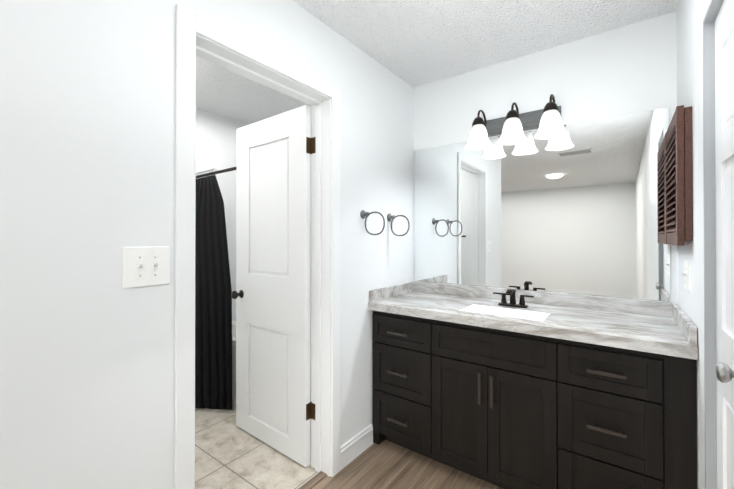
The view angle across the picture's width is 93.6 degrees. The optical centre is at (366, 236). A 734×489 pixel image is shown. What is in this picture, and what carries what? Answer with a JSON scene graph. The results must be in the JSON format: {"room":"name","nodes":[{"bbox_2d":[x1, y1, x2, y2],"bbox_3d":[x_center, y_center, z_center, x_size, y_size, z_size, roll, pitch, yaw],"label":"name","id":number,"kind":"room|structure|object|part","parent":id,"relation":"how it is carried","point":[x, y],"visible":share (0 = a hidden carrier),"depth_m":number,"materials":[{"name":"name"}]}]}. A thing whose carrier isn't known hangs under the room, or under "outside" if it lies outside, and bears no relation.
{"room":"bathroom","nodes":[
{"label":"bathroom","id":0,"kind":"room"},
{"bbox_2d":[0,0,413,488],"bbox_3d":[-0.365,0.080,1.768,0.140,2.440,2.243,0,0,37],"label":"wall","id":1,"kind":"structure","parent":0,"point":[87,195],"depth_m":1.07,"materials":[{"name":"white paint"}]},
{"bbox_2d":[122,246,169,288],"bbox_3d":[-0.728,0.099,1.145,0.019,0.132,0.142,0,0,37],"label":"switch plate","id":2,"kind":"object","parent":1,"relation":"attached to","point":[145,266],"visible":1,"depth_m":1.14,"materials":[{"name":"white plastic"}]},
{"bbox_2d":[174,4,340,488],"bbox_3d":[-0.477,0.238,1.616,0.172,2.122,0.881,0,0,37],"label":"door frame","id":3,"kind":"structure","parent":1,"relation":"attached to","point":[190,25],"depth_m":1.61,"materials":[{"name":"white wood"}]},
{"bbox_3d":[-0.539,0.239,1.662,0.016,2.122,0.881,0,0,37],"label":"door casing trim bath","id":4,"kind":"part","parent":3,"relation":"part of","materials":[{"name":"white wood"}]},
{"bbox_2d":[231,105,315,466],"bbox_3d":[-0.588,0.275,2.153,0.743,2.030,0.169,0,0,37],"label":"door","id":5,"kind":"structure","parent":1,"relation":"in","point":[275,407],"depth_m":2.10,"materials":[{"name":"white wood"}]},
{"bbox_2d":[340,424,372,470],"bbox_3d":[-0.468,1.238,1.491,0.017,0.122,1.685,0,0,37],"label":"baseboard","id":6,"kind":"structure","parent":1,"relation":"attached to","point":[355,446],"depth_m":2.03,"materials":[{"name":"white wood"}]},
{"bbox_2d":[360,210,384,234],"bbox_3d":[0.034,-0.085,2.067,0.148,0.156,0.055,0,0,37],"label":"towel ring","id":7,"kind":"object","parent":1,"relation":"attached to","point":[364,214],"visible":0.98,"depth_m":2.08,"materials":[{"name":"grey metal"}]},
{"bbox_2d":[369,281,415,300],"bbox_3d":[0.189,0.374,2.375,0.020,0.072,0.560,0,0,37],"label":"backsplash","id":8,"kind":"structure","parent":1,"relation":"attached to","point":[391,291],"depth_m":2.34,"materials":[{"name":"grey stone"}]},
{"bbox_2d":[387,213,409,235],"bbox_3d":[0.209,-0.080,2.303,0.148,0.156,0.055,0,0,37],"label":"towel ring","id":9,"kind":"object","parent":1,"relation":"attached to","point":[390,217],"visible":1,"depth_m":2.32,"materials":[{"name":"grey metal"}]},
{"bbox_2d":[195,166,236,409],"bbox_3d":[-1.004,0.374,2.469,1.724,1.831,0.287,0,0,37],"label":"shower curtain","id":10,"kind":"object","parent":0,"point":[213,341],"visible":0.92,"depth_m":2.60,"materials":[{"name":"black fabric"}]},
{"bbox_2d":[196,108,249,320],"bbox_3d":[-1.756,0.085,2.798,0.140,2.440,2.243,0,0,37],"label":"wall","id":11,"kind":"structure","parent":0,"point":[216,141],"depth_m":3.24,"materials":[{"name":"white paint"}]},
{"bbox_2d":[195,404,318,488],"bbox_3d":[-1.037,1.328,2.346,1.826,0.050,2.383,0,0,37],"label":"floor","id":12,"kind":"structure","parent":0,"point":[229,454],"depth_m":2.00,"materials":[{"name":"beige tile"}]},
{"bbox_2d":[232,321,235,404],"bbox_3d":[-0.637,1.056,2.864,1.568,0.500,0.790,0,0,37],"label":"bathtub","id":13,"kind":"object","parent":12,"relation":"on","point":[234,362],"depth_m":2.67,"materials":[{"name":"white ceramic"}]},
{"bbox_2d":[298,471,326,488],"bbox_3d":[-0.455,1.295,1.594,0.045,0.008,0.737,0,0,37],"label":"threshold","id":14,"kind":"object","parent":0,"point":[315,479],"depth_m":1.82,"materials":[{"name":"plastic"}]},
{"bbox_2d":[310,440,502,488],"bbox_3d":[-1.870,1.317,0.170,3.946,0.050,6.873,0,0,37],"label":"floor","id":15,"kind":"structure","parent":0,"point":[385,464],"depth_m":1.88,"materials":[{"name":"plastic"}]},
{"bbox_2d":[368,309,697,488],"bbox_3d":[0.782,0.878,1.936,1.494,0.845,0.596,0,0,37],"label":"bathroom vanity","id":16,"kind":"object","parent":15,"relation":"on","point":[510,389],"depth_m":1.62,"materials":[{"name":"black wood"}]},
{"bbox_2d":[368,293,697,356],"bbox_3d":[0.784,0.431,1.940,1.494,0.046,0.590,0,0,37],"label":"countertop","id":17,"kind":"structure","parent":16,"relation":"on","point":[638,330],"depth_m":1.67,"materials":[{"name":"grey stone"}]},
{"bbox_2d":[464,305,547,320],"bbox_3d":[0.744,0.467,1.870,0.418,0.115,0.230,0,0,37],"label":"sink","id":18,"kind":"object","parent":17,"relation":"in","point":[500,310],"depth_m":1.95,"materials":[{"name":"white ceramic"}]},
{"bbox_2d":[496,289,531,308],"bbox_3d":[0.855,0.357,2.021,0.226,0.102,0.059,0,0,37],"label":"faucet","id":19,"kind":"object","parent":17,"relation":"on","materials":[{"name":"black metal"}]},
{"bbox_2d":[196,0,678,123],"bbox_3d":[-1.870,-1.188,0.182,3.946,0.080,6.873,0,0,37],"label":"ceiling","id":20,"kind":"structure","parent":0,"point":[415,43],"depth_m":1.93,"materials":[{"name":"white paint"}]},
{"bbox_2d":[310,11,677,303],"bbox_3d":[0.307,0.085,2.753,3.511,2.440,0.140,0,0,37],"label":"wall","id":21,"kind":"structure","parent":0,"point":[629,69],"depth_m":2.01,"materials":[{"name":"white paint"}]},
{"bbox_2d":[465,94,567,149],"bbox_3d":[0.890,-0.692,2.082,0.570,0.250,0.252,0,0,37],"label":"sconce","id":22,"kind":"object","parent":21,"relation":"attached to","point":[511,126],"visible":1,"depth_m":2.09,"materials":[{"name":"white glass"}]},
{"bbox_2d":[414,107,669,301],"bbox_3d":[0.950,-0.161,2.187,1.468,0.990,0.006,0,0,37],"label":"mirror","id":23,"kind":"object","parent":21,"relation":"attached to","point":[578,208],"visible":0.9,"depth_m":2.06,"materials":[{"name":"clear glass"}]},
{"bbox_2d":[416,282,677,316],"bbox_3d":[0.954,0.373,2.170,1.494,0.072,0.020,0,0,37],"label":"backsplash","id":24,"kind":"structure","parent":21,"relation":"attached to","point":[658,309],"depth_m":2.00,"materials":[{"name":"grey stone"}]},
{"bbox_2d":[676,0,709,488],"bbox_3d":[-0.382,0.066,-1.012,0.140,2.440,6.733,0,0,37],"label":"wall","id":25,"kind":"structure","parent":0,"point":[690,15],"depth_m":1.29,"materials":[{"name":"white paint"}]},
{"bbox_2d":[665,105,692,245],"bbox_3d":[1.402,-0.243,1.557,0.054,0.560,0.474,0,0,37],"label":"window shutter","id":26,"kind":"object","parent":25,"relation":"attached to","point":[678,185],"visible":1,"depth_m":1.38,"materials":[{"name":"brown wood"}]},
{"bbox_2d":[672,303,696,344],"bbox_3d":[1.374,0.369,1.498,0.020,0.072,0.560,0,0,37],"label":"backsplash","id":27,"kind":"structure","parent":25,"relation":"attached to","point":[684,323],"depth_m":1.39,"materials":[{"name":"grey stone"}]},
{"bbox_2d":[682,260,689,291],"bbox_3d":[1.353,0.164,1.464,0.019,0.125,0.125,0,0,37],"label":"switch plate","id":28,"kind":"object","parent":25,"relation":"attached to","point":[686,273],"visible":1,"depth_m":1.44,"materials":[{"name":"white plastic"}]},
{"bbox_2d":[703,0,723,488],"bbox_3d":[1.076,0.280,0.958,0.141,2.032,0.430,0,0,37],"label":"trim","id":29,"kind":"structure","parent":25,"relation":"attached to","point":[709,206],"depth_m":1.15,"materials":[{"name":"grey wood"}]},
{"bbox_2d":[715,0,733,488],"bbox_3d":[1.035,0.285,0.988,0.084,2.006,0.400,0,0,37],"label":"closet door","id":30,"kind":"structure","parent":25,"relation":"in","point":[724,103],"depth_m":1.05,"materials":[{"name":"white wood"}]}
]}

